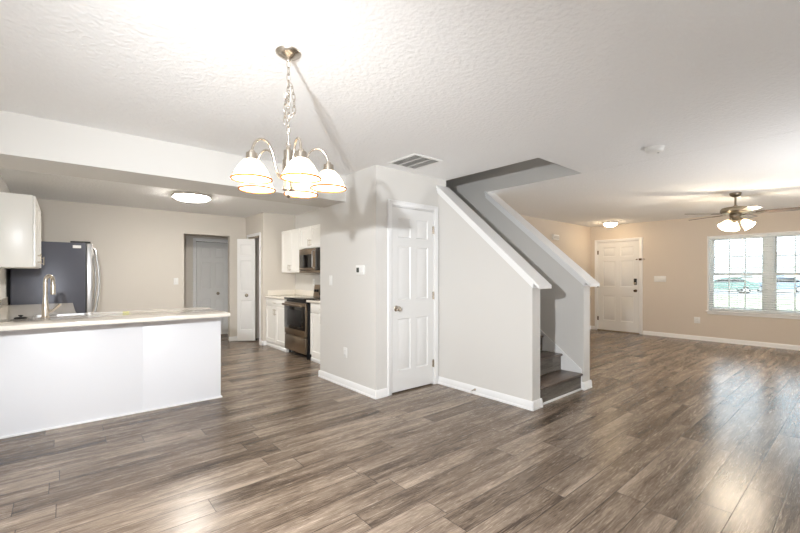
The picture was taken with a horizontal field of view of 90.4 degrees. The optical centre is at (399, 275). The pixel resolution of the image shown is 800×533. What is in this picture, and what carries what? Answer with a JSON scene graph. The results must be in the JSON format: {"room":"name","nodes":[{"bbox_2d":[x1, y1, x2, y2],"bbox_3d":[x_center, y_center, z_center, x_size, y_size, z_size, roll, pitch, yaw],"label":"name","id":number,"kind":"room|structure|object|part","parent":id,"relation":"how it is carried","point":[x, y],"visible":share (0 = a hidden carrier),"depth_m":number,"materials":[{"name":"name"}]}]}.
{"room":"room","nodes":[
{"label":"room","id":0,"kind":"room"},
{"bbox_2d":[0,175,10,304],"bbox_3d":[-2.982,0.067,2.553,0.140,2.440,10.450,0,0,-40],"label":"wall","id":1,"kind":"structure","parent":0,"point":[4,272],"depth_m":4.89,"materials":[{"name":"beige paint"}]},
{"bbox_2d":[0,192,43,268],"bbox_3d":[-4.340,-0.458,4.554,0.362,0.745,1.360,0,0,-40],"label":"upper cabinet","id":2,"kind":"object","parent":1,"relation":"attached to","point":[20,214],"visible":1,"depth_m":4.06,"materials":[{"name":"white paint"}]},
{"bbox_3d":[-3.941,-0.458,4.298,0.016,0.729,0.445,0,0,-40],"label":"door","id":3,"kind":"part","parent":2,"relation":"part of","materials":[{"name":"white paint"}]},
{"bbox_3d":[-4.233,-0.458,4.645,0.016,0.729,0.445,0,0,-40],"label":"door","id":4,"kind":"part","parent":2,"relation":"part of","materials":[{"name":"white paint"}]},
{"bbox_3d":[-4.526,-0.458,4.991,0.016,0.729,0.445,0,0,-40],"label":"door","id":5,"kind":"part","parent":2,"relation":"part of","materials":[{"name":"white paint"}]},
{"bbox_2d":[36,198,245,340],"bbox_3d":[-4.406,0.067,6.934,3.340,2.440,0.120,0,0,-40],"label":"wall","id":6,"kind":"structure","parent":0,"point":[140,251],"depth_m":6.80,"materials":[{"name":"paint"}]},
{"bbox_2d":[229,336,266,345],"bbox_3d":[-3.678,1.244,6.862,2.440,0.085,0.930,0,0,-40],"label":"baseboard","id":7,"kind":"structure","parent":6,"relation":"attached to","point":[234,338],"depth_m":7.75,"materials":[{"name":"white paint"}]},
{"bbox_2d":[184,234,227,307],"bbox_3d":[-3.944,0.067,8.005,2.510,2.440,0.920,0,0,-40],"label":"wall","id":8,"kind":"structure","parent":0,"point":[188,238],"depth_m":8.14,"materials":[{"name":"paint"}]},
{"bbox_2d":[193,238,227,333],"bbox_3d":[-3.959,0.260,8.423,0.775,2.055,0.104,0,0,-40],"label":"door","id":9,"kind":"structure","parent":8,"relation":"in","point":[210,260],"depth_m":8.42,"materials":[{"name":"white paint"}]},
{"bbox_2d":[246,212,294,340],"bbox_3d":[-2.596,0.067,7.867,0.630,2.440,1.030,0,0,-40],"label":"wall","id":10,"kind":"structure","parent":0,"point":[271,226],"depth_m":7.42,"materials":[{"name":"paint"}]},
{"bbox_2d":[237,232,260,344],"bbox_3d":[-2.809,0.244,7.628,0.688,2.085,0.280,0,0,29],"label":"door","id":11,"kind":"structure","parent":10,"relation":"in","point":[246,248],"depth_m":7.67,"materials":[{"name":"white paint"}]},
{"bbox_3d":[-2.808,0.244,7.617,0.016,2.085,0.716,0,0,-40],"label":"casing","id":12,"kind":"part","parent":11,"relation":"part of","materials":[{"name":"white paint"}]},
{"bbox_2d":[320,165,384,389],"bbox_3d":[-0.279,0.067,4.897,0.925,2.440,1.180,0,0,-40],"label":"wall","id":13,"kind":"structure","parent":0,"point":[352,231],"depth_m":4.42,"materials":[{"name":"beige paint"}]},
{"bbox_2d":[344,347,346,357],"bbox_3d":[-0.633,0.892,4.591,0.008,0.118,0.072,0,0,-40],"label":"power outlet","id":14,"kind":"object","parent":13,"relation":"attached to","point":[345,348],"visible":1,"depth_m":4.58,"materials":[{"name":"white plastic"}]},
{"bbox_2d":[318,370,387,398],"bbox_3d":[-0.584,1.244,4.639,0.167,0.085,1.220,0,0,-40],"label":"baseboard","id":15,"kind":"structure","parent":13,"relation":"attached to","point":[375,394],"depth_m":4.43,"materials":[{"name":"white paint"}]},
{"bbox_2d":[356,265,364,274],"bbox_3d":[-0.435,-0.058,4.345,0.024,0.104,0.150,0,0,-40],"label":"thermostat","id":16,"kind":"object","parent":13,"relation":"attached to","point":[360,269],"visible":1,"depth_m":4.32,"materials":[{"name":"white plastic"}]},
{"bbox_2d":[0,0,799,226],"bbox_3d":[0.604,-1.278,6.304,10.480,0.250,11.550,0,0,-40],"label":"ceiling","id":17,"kind":"structure","parent":0,"point":[584,87],"depth_m":2.48,"materials":[{"name":"white paint"}]},
{"bbox_2d":[0,110,344,207],"bbox_3d":[-1.960,-1.002,3.810,3.045,0.303,0.510,0,0,-40],"label":"beam","id":18,"kind":"structure","parent":17,"relation":"attached to","point":[27,143],"depth_m":3.28,"materials":[{"name":"beige paint"}]},
{"bbox_2d":[171,191,211,201],"bbox_3d":[-2.984,-1.107,5.700,0.510,0.091,0.510,0,0,-40],"label":"ceiling light","id":19,"kind":"object","parent":17,"relation":"attached to","point":[186,196],"visible":1,"depth_m":5.55,"materials":[{"name":"white glass"}]},
{"bbox_2d":[173,194,209,201],"bbox_3d":[-2.984,-1.095,5.700,0.469,0.065,0.469,0,0,-40],"label":"diffuser","id":20,"kind":"object","parent":19,"relation":"attached to","point":[183,197],"depth_m":5.58,"materials":[{"name":"white glass"}]},
{"bbox_2d":[230,45,346,197],"bbox_3d":[-0.591,-0.776,2.045,0.584,0.754,0.565,0,0,40],"label":"chandelier","id":21,"kind":"object","parent":17,"relation":"hanging from","point":[301,178],"visible":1,"depth_m":2.02,"materials":[{"name":"white glass"}]},
{"bbox_3d":[-0.710,-0.508,1.903,0.183,0.094,0.183,0,0,-40],"label":"lamp shade","id":22,"kind":"part","parent":21,"relation":"part of","materials":[{"name":"white glass"}]},
{"bbox_3d":[-0.768,-0.508,2.137,0.183,0.094,0.183,0,0,-40],"label":"lamp shade","id":23,"kind":"part","parent":21,"relation":"part of","materials":[{"name":"white glass"}]},
{"bbox_3d":[-0.653,-0.587,1.971,0.012,0.170,0.188,0,0,40],"label":"arm","id":24,"kind":"part","parent":21,"relation":"part of","materials":[{"name":"silver metal"}]},
{"bbox_3d":[-0.686,-0.587,2.104,0.188,0.170,0.012,0,0,22],"label":"arm","id":25,"kind":"part","parent":21,"relation":"part of","materials":[{"name":"silver metal"}]},
{"bbox_3d":[-0.576,-0.893,2.066,0.015,0.431,0.012,0,0,-40],"label":"cord","id":26,"kind":"part","parent":21,"relation":"part of","materials":[{"name":"white plastic"}]},
{"bbox_3d":[-0.574,-0.905,2.062,0.069,0.424,0.022,0,0,10],"label":"chain","id":27,"kind":"part","parent":21,"relation":"part of","materials":[{"name":"silver metal"}]},
{"bbox_3d":[-0.516,-0.587,1.961,0.012,0.170,0.188,0,0,-32],"label":"arm","id":28,"kind":"part","parent":21,"relation":"part of","materials":[{"name":"silver metal"}]},
{"bbox_3d":[-0.469,-0.508,1.886,0.183,0.094,0.183,0,0,-40],"label":"lamp shade","id":29,"kind":"part","parent":21,"relation":"part of","materials":[{"name":"white glass"}]},
{"bbox_3d":[-0.564,-0.508,2.264,0.183,0.094,0.183,0,0,-40],"label":"lamp shade","id":30,"kind":"part","parent":21,"relation":"part of","materials":[{"name":"white glass"}]},
{"bbox_3d":[-0.465,-0.587,2.088,0.188,0.170,0.012,0,0,-14],"label":"arm","id":31,"kind":"part","parent":21,"relation":"part of","materials":[{"name":"silver metal"}]},
{"bbox_3d":[-0.379,-0.508,2.110,0.183,0.094,0.183,0,0,-40],"label":"lamp shade","id":32,"kind":"part","parent":21,"relation":"part of","materials":[{"name":"white glass"}]},
{"bbox_2d":[388,153,442,169],"bbox_3d":[0.152,-1.148,4.030,0.380,0.011,0.420,0,0,-40],"label":"ceiling vent","id":33,"kind":"object","parent":17,"relation":"in","point":[414,161],"visible":1,"depth_m":4.00,"materials":[{"name":"white plastic"}]},
{"bbox_2d":[603,221,617,226],"bbox_3d":[4.538,-1.097,8.574,0.290,0.111,0.290,0,0,-40],"label":"ceiling light","id":34,"kind":"object","parent":17,"relation":"attached to","point":[607,223],"visible":1,"depth_m":8.48,"materials":[{"name":"white glass"}]},
{"bbox_2d":[604,223,616,226],"bbox_3d":[4.538,-1.085,8.574,0.267,0.085,0.267,0,0,-40],"label":"diffuser","id":35,"kind":"object","parent":34,"relation":"attached to","point":[605,224],"depth_m":8.49,"materials":[{"name":"white glass"}]},
{"bbox_2d":[644,145,664,153],"bbox_3d":[2.303,-1.131,3.596,0.160,0.044,0.160,0,0,-40],"label":"smoke detector","id":36,"kind":"object","parent":17,"relation":"attached to","point":[654,149],"visible":1,"depth_m":3.55,"materials":[{"name":"white plastic"}]},
{"bbox_2d":[692,192,799,231],"bbox_3d":[4.734,-0.887,5.566,1.258,0.532,1.264,0,0,-40],"label":"ceiling fan","id":37,"kind":"object","parent":17,"relation":"hanging from","point":[735,212],"visible":1,"depth_m":5.51,"materials":[{"name":"white glass"}]},
{"bbox_3d":[4.545,-0.699,5.573,0.148,0.156,0.146,0,0,-40],"label":"lamp shade","id":38,"kind":"part","parent":37,"relation":"part of","materials":[{"name":"white glass"}]},
{"bbox_3d":[4.769,-0.699,5.693,0.153,0.156,0.145,0,0,-40],"label":"lamp shade","id":39,"kind":"part","parent":37,"relation":"part of","materials":[{"name":"white glass"}]},
{"bbox_3d":[4.760,-0.699,5.437,0.146,0.156,0.154,0,0,-40],"label":"lamp shade","id":40,"kind":"part","parent":37,"relation":"part of","materials":[{"name":"white glass"}]},
{"bbox_3d":[4.533,-0.863,5.161,0.136,0.029,0.455,0,0,22],"label":"blade","id":41,"kind":"part","parent":37,"relation":"part of","materials":[{"name":"brown wood"}]},
{"bbox_3d":[5.068,-0.863,5.798,0.455,0.029,0.136,0,0,-32],"label":"blade","id":42,"kind":"part","parent":37,"relation":"part of","materials":[{"name":"brown wood"}]},
{"bbox_3d":[5.032,-0.863,5.285,0.455,0.029,0.136,0,0,40],"label":"blade","id":43,"kind":"part","parent":37,"relation":"part of","materials":[{"name":"brown wood"}]},
{"bbox_2d":[0,329,799,532],"bbox_3d":[0.604,1.347,6.304,10.480,0.120,11.550,0,0,-40],"label":"floor","id":44,"kind":"structure","parent":0,"point":[669,434],"depth_m":2.84,"materials":[{"name":"grey laminate"}]},
{"bbox_2d":[10,241,99,312],"bbox_3d":[-4.881,0.408,5.679,0.916,1.757,0.903,0,0,-40],"label":"refrigerator","id":45,"kind":"object","parent":44,"relation":"on","point":[71,263],"visible":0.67,"depth_m":5.37,"materials":[{"name":"grey metal"}]},
{"bbox_3d":[-4.481,0.111,5.725,0.069,1.113,0.445,0,0,-40],"label":"door","id":46,"kind":"part","parent":45,"relation":"part of","materials":[{"name":"silver metal"}]},
{"bbox_3d":[-4.821,0.077,6.243,0.096,0.942,0.027,0,0,-40],"label":"handle","id":47,"kind":"part","parent":45,"relation":"part of","materials":[{"name":"silver metal"}]},
{"bbox_3d":[-4.317,0.077,5.647,0.096,0.942,0.027,0,0,-40],"label":"handle","id":48,"kind":"part","parent":45,"relation":"part of","materials":[{"name":"silver metal"}]},
{"bbox_2d":[0,317,222,438],"bbox_3d":[-2.770,0.848,3.836,1.831,0.878,0.624,0,0,-40],"label":"base cabinet","id":49,"kind":"object","parent":44,"relation":"on","point":[59,377],"visible":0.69,"depth_m":3.54,"materials":[{"name":"white laminate"}]},
{"bbox_3d":[-2.853,0.842,3.384,1.120,0.866,0.012,0,0,-40],"label":"panel","id":50,"kind":"part","parent":49,"relation":"part of","materials":[{"name":"white laminate"}]},
{"bbox_3d":[-2.770,1.279,3.836,1.831,0.016,0.624,0,0,-40],"label":"shoe moulding","id":51,"kind":"part","parent":49,"relation":"part of","materials":[{"name":"white paint"}]},
{"bbox_2d":[0,297,229,330],"bbox_3d":[-3.308,0.341,4.464,1.821,0.136,2.870,0,0,-40],"label":"countertop","id":52,"kind":"structure","parent":49,"relation":"on","point":[8,313],"depth_m":3.69,"materials":[{"name":"beige stone"}]},
{"bbox_2d":[14,315,27,318],"bbox_3d":[-3.264,0.356,3.421,0.090,0.032,0.090,0,0,-40],"label":"stopper","id":53,"kind":"object","parent":52,"relation":"on","point":[20,316],"visible":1,"depth_m":3.40,"materials":[{"name":"black rubber"}]},
{"bbox_2d":[40,274,60,317],"bbox_3d":[-3.082,0.181,3.510,0.142,0.382,0.104,0,0,-40],"label":"faucet","id":54,"kind":"object","parent":52,"relation":"on","point":[45,305],"visible":1,"depth_m":3.48,"materials":[{"name":"silver metal"}]},
{"bbox_3d":[-3.098,0.096,3.511,0.031,0.212,0.097,0,0,8],"label":"spout","id":55,"kind":"part","parent":54,"relation":"part of","materials":[{"name":"silver metal"}]},
{"bbox_3d":[-3.043,0.290,3.504,0.095,0.081,0.028,0,0,-23],"label":"lever","id":56,"kind":"part","parent":54,"relation":"part of","materials":[{"name":"silver metal"}]},
{"bbox_2d":[33,313,87,317],"bbox_3d":[-3.155,0.388,3.703,0.382,0.037,0.272,0,0,-40],"label":"sink","id":57,"kind":"object","parent":52,"relation":"in","point":[69,314],"visible":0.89,"depth_m":3.77,"materials":[{"name":"silver metal"}]},
{"bbox_3d":[-2.158,0.842,3.971,0.694,0.866,0.012,0,0,-40],"label":"panel","id":58,"kind":"part","parent":49,"relation":"part of","materials":[{"name":"white laminate"}]},
{"bbox_2d":[266,298,291,351],"bbox_3d":[-1.977,0.849,7.144,0.610,0.877,0.854,0,0,-40],"label":"base cabinet","id":59,"kind":"object","parent":44,"relation":"on","point":[275,329],"visible":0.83,"depth_m":6.96,"materials":[{"name":"white paint"}]},
{"bbox_3d":[-2.317,0.875,7.137,0.016,0.625,0.419,0,0,-40],"label":"door","id":60,"kind":"part","parent":59,"relation":"part of","materials":[{"name":"white paint"}]},
{"bbox_3d":[-2.177,0.484,6.975,0.018,0.135,0.846,0,0,-40],"label":"drawer","id":61,"kind":"part","parent":59,"relation":"part of","materials":[{"name":"white paint"}]},
{"bbox_3d":[-2.041,0.875,6.811,0.016,0.625,0.419,0,0,-40],"label":"door","id":62,"kind":"part","parent":59,"relation":"part of","materials":[{"name":"white paint"}]},
{"bbox_2d":[265,289,313,299],"bbox_3d":[-1.972,0.341,7.152,0.596,0.136,0.862,0,0,-40],"label":"countertop","id":63,"kind":"structure","parent":59,"relation":"on","point":[275,294],"depth_m":7.34,"materials":[{"name":"beige stone"}]},
{"bbox_2d":[282,285,319,359],"bbox_3d":[-1.475,0.725,6.502,0.667,1.125,0.760,0,0,-40],"label":"stove","id":64,"kind":"object","parent":44,"relation":"on","point":[297,311],"visible":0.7,"depth_m":6.25,"materials":[{"name":"black metal"}]},
{"bbox_3d":[-1.707,0.472,6.308,0.062,0.033,0.676,0,0,-40],"label":"handle","id":65,"kind":"part","parent":64,"relation":"part of","materials":[{"name":"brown metal"}]},
{"bbox_3d":[-1.685,0.672,6.327,0.002,0.370,0.744,0,0,-40],"label":"door glass","id":66,"kind":"part","parent":64,"relation":"part of","materials":[{"name":"black glass"}]},
{"bbox_3d":[-1.667,1.087,6.342,0.036,0.250,0.744,0,0,-40],"label":"storage drawer","id":67,"kind":"part","parent":64,"relation":"part of","materials":[{"name":"brown metal"}]},
{"bbox_3d":[-1.668,0.692,6.341,0.040,0.520,0.744,0,0,-40],"label":"oven door","id":68,"kind":"part","parent":64,"relation":"part of","materials":[{"name":"black glass"}]},
{"bbox_2d":[284,296,319,300],"bbox_3d":[-1.454,0.377,6.522,0.610,0.030,0.756,0,0,-40],"label":"cooktop","id":69,"kind":"object","parent":64,"relation":"in","point":[302,298],"depth_m":6.47,"materials":[{"name":"black glass"}]},
{"bbox_3d":[-1.252,0.262,6.693,0.070,0.200,0.748,0,0,-40],"label":"panel","id":70,"kind":"part","parent":64,"relation":"part of","materials":[{"name":"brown metal"}]},
{"bbox_2d":[310,303,319,363],"bbox_3d":[-0.891,0.849,5.859,0.610,0.877,0.780,0,0,-40],"label":"base cabinet","id":71,"kind":"object","parent":44,"relation":"on","point":[315,307],"visible":0.23,"depth_m":5.88,"materials":[{"name":"white paint"}]},
{"bbox_2d":[306,299,319,303],"bbox_3d":[-0.896,0.341,5.878,0.596,0.136,0.936,0,0,-40],"label":"countertop","id":72,"kind":"structure","parent":71,"relation":"on","point":[314,300],"depth_m":5.89,"materials":[{"name":"beige stone"}]},
{"bbox_3d":[-1.091,0.484,5.690,0.018,0.135,0.772,0,0,-40],"label":"drawer","id":73,"kind":"part","parent":71,"relation":"part of","materials":[{"name":"white paint"}]},
{"bbox_2d":[540,335,582,404],"bbox_3d":[0.327,0.026,5.818,0.884,2.521,4.307,0,0,-40],"label":"staircase","id":74,"kind":"structure","parent":44,"relation":"on","point":[558,384],"depth_m":4.34,"materials":[{"name":"grey"}]},
{"bbox_3d":[1.706,1.277,4.187,0.884,0.020,0.016,0,0,-40],"label":"shoe moulding","id":75,"kind":"part","parent":74,"relation":"part of","materials":[{"name":"white paint"}]},
{"bbox_2d":[385,167,437,387],"bbox_3d":[0.109,0.067,4.527,0.810,2.440,0.115,0,0,-40],"label":"wall","id":76,"kind":"structure","parent":0,"point":[400,185],"depth_m":4.40,"materials":[{"name":"beige paint"}]},
{"bbox_2d":[387,199,437,395],"bbox_3d":[0.138,0.236,4.508,0.765,2.102,0.181,0,0,-40],"label":"door","id":77,"kind":"structure","parent":76,"relation":"in","point":[412,233],"depth_m":4.47,"materials":[{"name":"white paint"}]},
{"bbox_3d":[-0.020,0.362,4.301,0.064,0.064,0.069,0,0,-40],"label":"knob","id":78,"kind":"part","parent":77,"relation":"part of","materials":[{"name":"silver metal"}]},
{"bbox_2d":[295,179,539,400],"bbox_3d":[-0.918,0.067,6.478,0.140,2.440,6.920,0,0,-40],"label":"wall","id":79,"kind":"structure","parent":0,"point":[489,315],"depth_m":4.27,"materials":[{"name":"beige paint"}]},
{"bbox_2d":[282,228,300,272],"bbox_3d":[-1.847,-0.430,7.187,0.358,0.765,0.738,0,0,-40],"label":"upper cabinet","id":80,"kind":"object","parent":79,"relation":"attached to","point":[290,239],"visible":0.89,"depth_m":7.05,"materials":[{"name":"white paint"}]},
{"bbox_3d":[-2.071,-0.430,7.239,0.016,0.755,0.363,0,0,-40],"label":"door","id":81,"kind":"part","parent":80,"relation":"part of","materials":[{"name":"white paint"}]},
{"bbox_3d":[-1.833,-0.430,6.957,0.016,0.755,0.363,0,0,-40],"label":"door","id":82,"kind":"part","parent":80,"relation":"part of","materials":[{"name":"white paint"}]},
{"bbox_2d":[300,224,319,248],"bbox_3d":[-1.356,-0.630,6.606,0.358,0.365,0.770,0,0,-40],"label":"upper cabinet","id":83,"kind":"object","parent":79,"relation":"attached to","point":[310,235],"visible":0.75,"depth_m":6.51,"materials":[{"name":"white paint"}]},
{"bbox_3d":[-1.586,-0.630,6.664,0.016,0.355,0.379,0,0,-40],"label":"door","id":84,"kind":"part","parent":83,"relation":"part of","materials":[{"name":"white paint"}]},
{"bbox_2d":[299,247,319,272],"bbox_3d":[-1.368,-0.240,6.597,0.385,0.405,0.760,0,0,-40],"label":"microwave","id":85,"kind":"object","parent":83,"relation":"attached to","point":[309,259],"visible":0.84,"depth_m":6.50,"materials":[{"name":"silver metal"}]},
{"bbox_3d":[-1.559,-0.233,6.593,0.004,0.220,0.460,0,0,-40],"label":"door glass","id":86,"kind":"part","parent":85,"relation":"part of","materials":[{"name":"black glass"}]},
{"bbox_3d":[-1.530,-0.260,6.583,0.030,0.354,0.568,0,0,-40],"label":"door","id":87,"kind":"part","parent":85,"relation":"part of","materials":[{"name":"brown metal"}]},
{"bbox_3d":[-1.396,-0.261,6.371,0.049,0.303,0.020,0,0,-40],"label":"handle","id":88,"kind":"part","parent":85,"relation":"part of","materials":[{"name":"silver metal"}]},
{"bbox_3d":[-1.285,-0.260,6.293,0.030,0.354,0.184,0,0,-40],"label":"control panel","id":89,"kind":"part","parent":85,"relation":"part of","materials":[{"name":"black glass"}]},
{"bbox_3d":[-1.337,-0.630,6.370,0.016,0.355,0.379,0,0,-40],"label":"door","id":90,"kind":"part","parent":83,"relation":"part of","materials":[{"name":"white paint"}]},
{"bbox_2d":[438,376,542,410],"bbox_3d":[0.918,1.244,4.305,0.180,0.085,1.270,0,0,-40],"label":"baseboard","id":91,"kind":"structure","parent":79,"relation":"attached to","point":[537,404],"depth_m":4.11,"materials":[{"name":"white paint"}]},
{"bbox_2d":[436,185,551,288],"bbox_3d":[0.946,-0.473,4.282,0.226,1.200,1.340,0,0,-40],"label":"trim","id":92,"kind":"structure","parent":79,"relation":"attached to","point":[518,263],"depth_m":4.16,"materials":[{"name":"white paint"}]},
{"bbox_2d":[540,329,581,382],"bbox_3d":[0.800,0.070,5.258,0.910,2.434,2.800,0,0,-40],"label":"trim","id":93,"kind":"structure","parent":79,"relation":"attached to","point":[567,363],"depth_m":4.65,"materials":[{"name":"white paint"}]},
{"bbox_2d":[446,158,589,381],"bbox_3d":[0.688,-1.188,6.212,0.150,4.950,4.600,0,0,-40],"label":"wall","id":94,"kind":"structure","parent":0,"point":[565,306],"depth_m":4.83,"materials":[{"name":"beige paint"}]},
{"bbox_2d":[484,191,599,286],"bbox_3d":[1.719,-0.518,5.002,0.236,1.290,1.442,0,0,-40],"label":"trim","id":95,"kind":"structure","parent":94,"relation":"attached to","point":[567,263],"depth_m":4.87,"materials":[{"name":"white paint"}]},
{"bbox_2d":[581,380,591,390],"bbox_3d":[1.405,1.244,5.364,0.190,0.085,2.260,0,0,-40],"label":"baseboard","id":96,"kind":"structure","parent":94,"relation":"attached to","point":[586,385],"depth_m":4.48,"materials":[{"name":"white paint"}]},
{"bbox_2d":[521,215,590,325],"bbox_3d":[2.601,0.067,7.946,5.010,2.440,0.140,0,0,-40],"label":"wall","id":97,"kind":"structure","parent":0,"point":[574,240],"depth_m":8.90,"materials":[{"name":"beige paint"}]},
{"bbox_2d":[552,234,558,239],"bbox_3d":[3.286,-0.803,8.398,0.240,0.110,0.053,0,0,-40],"label":"door chime","id":98,"kind":"object","parent":97,"relation":"attached to","point":[554,237],"visible":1,"depth_m":8.34,"materials":[{"name":"white plastic"}]},
{"bbox_2d":[591,210,799,344],"bbox_3d":[6.402,0.067,7.452,0.160,2.440,5.800,0,0,-40],"label":"wall","id":99,"kind":"structure","parent":0,"point":[676,249],"depth_m":8.03,"materials":[{"name":"beige paint"}]},
{"bbox_2d":[595,237,642,333],"bbox_3d":[4.992,0.230,9.076,0.217,2.115,1.020,0,0,-40],"label":"door","id":100,"kind":"structure","parent":99,"relation":"in","point":[619,295],"depth_m":9.02,"materials":[{"name":"white paint"}]},
{"bbox_2d":[654,276,665,281],"bbox_3d":[5.493,0.079,8.396,0.009,0.107,0.203,0,0,-40],"label":"light switch","id":101,"kind":"object","parent":99,"relation":"attached to","point":[656,278],"visible":1,"depth_m":8.39,"materials":[{"name":"white plastic"}]},
{"bbox_2d":[591,326,799,350],"bbox_3d":[6.333,1.244,7.394,0.020,0.085,5.520,0,0,-40],"label":"baseboard","id":102,"kind":"structure","parent":99,"relation":"attached to","point":[682,336],"depth_m":7.57,"materials":[{"name":"white paint"}]},
{"bbox_2d":[694,317,699,322],"bbox_3d":[5.908,0.892,7.906,0.008,0.125,0.100,0,0,-40],"label":"power outlet","id":103,"kind":"object","parent":99,"relation":"attached to","point":[696,319],"visible":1,"depth_m":7.90,"materials":[{"name":"white plastic"}]},
{"bbox_2d":[706,231,799,319],"bbox_3d":[6.630,-0.004,7.148,0.185,1.522,1.800,0,0,-40],"label":"window","id":104,"kind":"structure","parent":99,"relation":"in","point":[709,247],"depth_m":7.22,"materials":[{"name":"white plastic"}]},
{"bbox_3d":[6.368,0.307,7.509,0.030,0.690,0.780,0,0,-40],"label":"sash","id":105,"kind":"part","parent":104,"relation":"part of","materials":[{"name":"white plastic"}]},
{"bbox_3d":[6.394,-0.358,7.531,0.030,0.720,0.780,0,0,-40],"label":"sash","id":106,"kind":"part","parent":104,"relation":"part of","materials":[{"name":"white glass"}]},
{"bbox_2d":[709,234,768,312],"bbox_3d":[6.330,-0.036,7.455,0.058,1.422,0.860,0,0,-40],"label":"window blind","id":107,"kind":"object","parent":104,"relation":"attached to","point":[753,235],"visible":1,"depth_m":7.43,"materials":[{"name":"grey plastic"}]},
{"bbox_3d":[6.334,-0.725,7.458,0.044,0.044,0.860,0,0,-40],"label":"head rail","id":108,"kind":"part","parent":107,"relation":"part of","materials":[{"name":"white plastic"}]},
{"bbox_3d":[6.334,0.665,7.458,0.040,0.020,0.860,0,0,-40],"label":"rail","id":109,"kind":"part","parent":107,"relation":"part of","materials":[{"name":"white plastic"}]},
{"bbox_3d":[6.599,0.722,7.122,0.105,0.071,1.800,0,0,-40],"label":"sill","id":110,"kind":"part","parent":104,"relation":"part of","materials":[{"name":"white paint"}]},
{"bbox_2d":[769,232,799,314],"bbox_3d":[6.886,-0.036,6.797,0.058,1.422,0.850,0,0,-40],"label":"window blind","id":111,"kind":"object","parent":104,"relation":"attached to","point":[787,233],"visible":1,"depth_m":6.97,"materials":[{"name":"grey plastic"}]},
{"bbox_3d":[6.890,-0.725,6.801,0.044,0.044,0.850,0,0,-40],"label":"head rail","id":112,"kind":"part","parent":111,"relation":"part of","materials":[{"name":"white plastic"}]},
{"bbox_3d":[6.890,0.665,6.801,0.040,0.020,0.850,0,0,-40],"label":"rail","id":113,"kind":"part","parent":111,"relation":"part of","materials":[{"name":"white plastic"}]},
{"bbox_3d":[6.972,-0.358,6.848,0.030,0.720,0.770,0,0,-40],"label":"sash","id":114,"kind":"part","parent":104,"relation":"part of","materials":[{"name":"white glass"}]},
{"bbox_3d":[6.945,0.307,6.825,0.030,0.690,0.770,0,0,-40],"label":"sash","id":115,"kind":"part","parent":104,"relation":"part of","materials":[{"name":"white plastic"}]},
{"label":"outside","id":116,"kind":"structure","parent":0,"visible":0},
{"bbox_2d":[714,289,799,310],"bbox_3d":[41.118,1.687,67.478,130.080,0.100,130.000,0,0,-40],"label":"ground","id":117,"kind":"structure","parent":116,"point":[739,297],"depth_m":24.84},
{"bbox_2d":[727,251,799,281],"bbox_3d":[61.405,-1.063,63.674,9.000,5.400,12.800,0,0,-40],"label":"house","id":118,"kind":"structure","parent":117,"relation":"on","point":[793,252],"depth_m":63.41,"materials":[{"name":"white"}]},
{"bbox_3d":[55.823,-0.113,63.985,0.015,1.100,1.400,0,0,-40],"label":"pane","id":119,"kind":"part","parent":118,"relation":"part of","materials":[{"name":"glass"}]},
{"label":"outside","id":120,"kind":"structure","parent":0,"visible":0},
{"bbox_2d":[714,290,799,296],"bbox_3d":[21.290,1.632,50.722,14.000,0.010,130.000,0,0,-40],"label":"road","id":121,"kind":"structure","parent":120,"point":[721,293],"depth_m":33.69,"materials":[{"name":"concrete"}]},
{"bbox_2d":[714,278,758,292],"bbox_3d":[29.610,0.928,36.244,4.420,1.418,1.770,0,0,30],"label":"car","id":122,"kind":"object","parent":121,"relation":"on","point":[726,281],"visible":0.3,"depth_m":35.24,"materials":[{"name":"green paint"}]},
{"bbox_2d":[757,278,799,291],"bbox_3d":[36.886,0.928,38.463,1.770,1.418,4.420,0,0,-40],"label":"car","id":123,"kind":"object","parent":121,"relation":"on","point":[778,279],"visible":0.36,"depth_m":37.57,"materials":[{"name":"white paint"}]}
]}

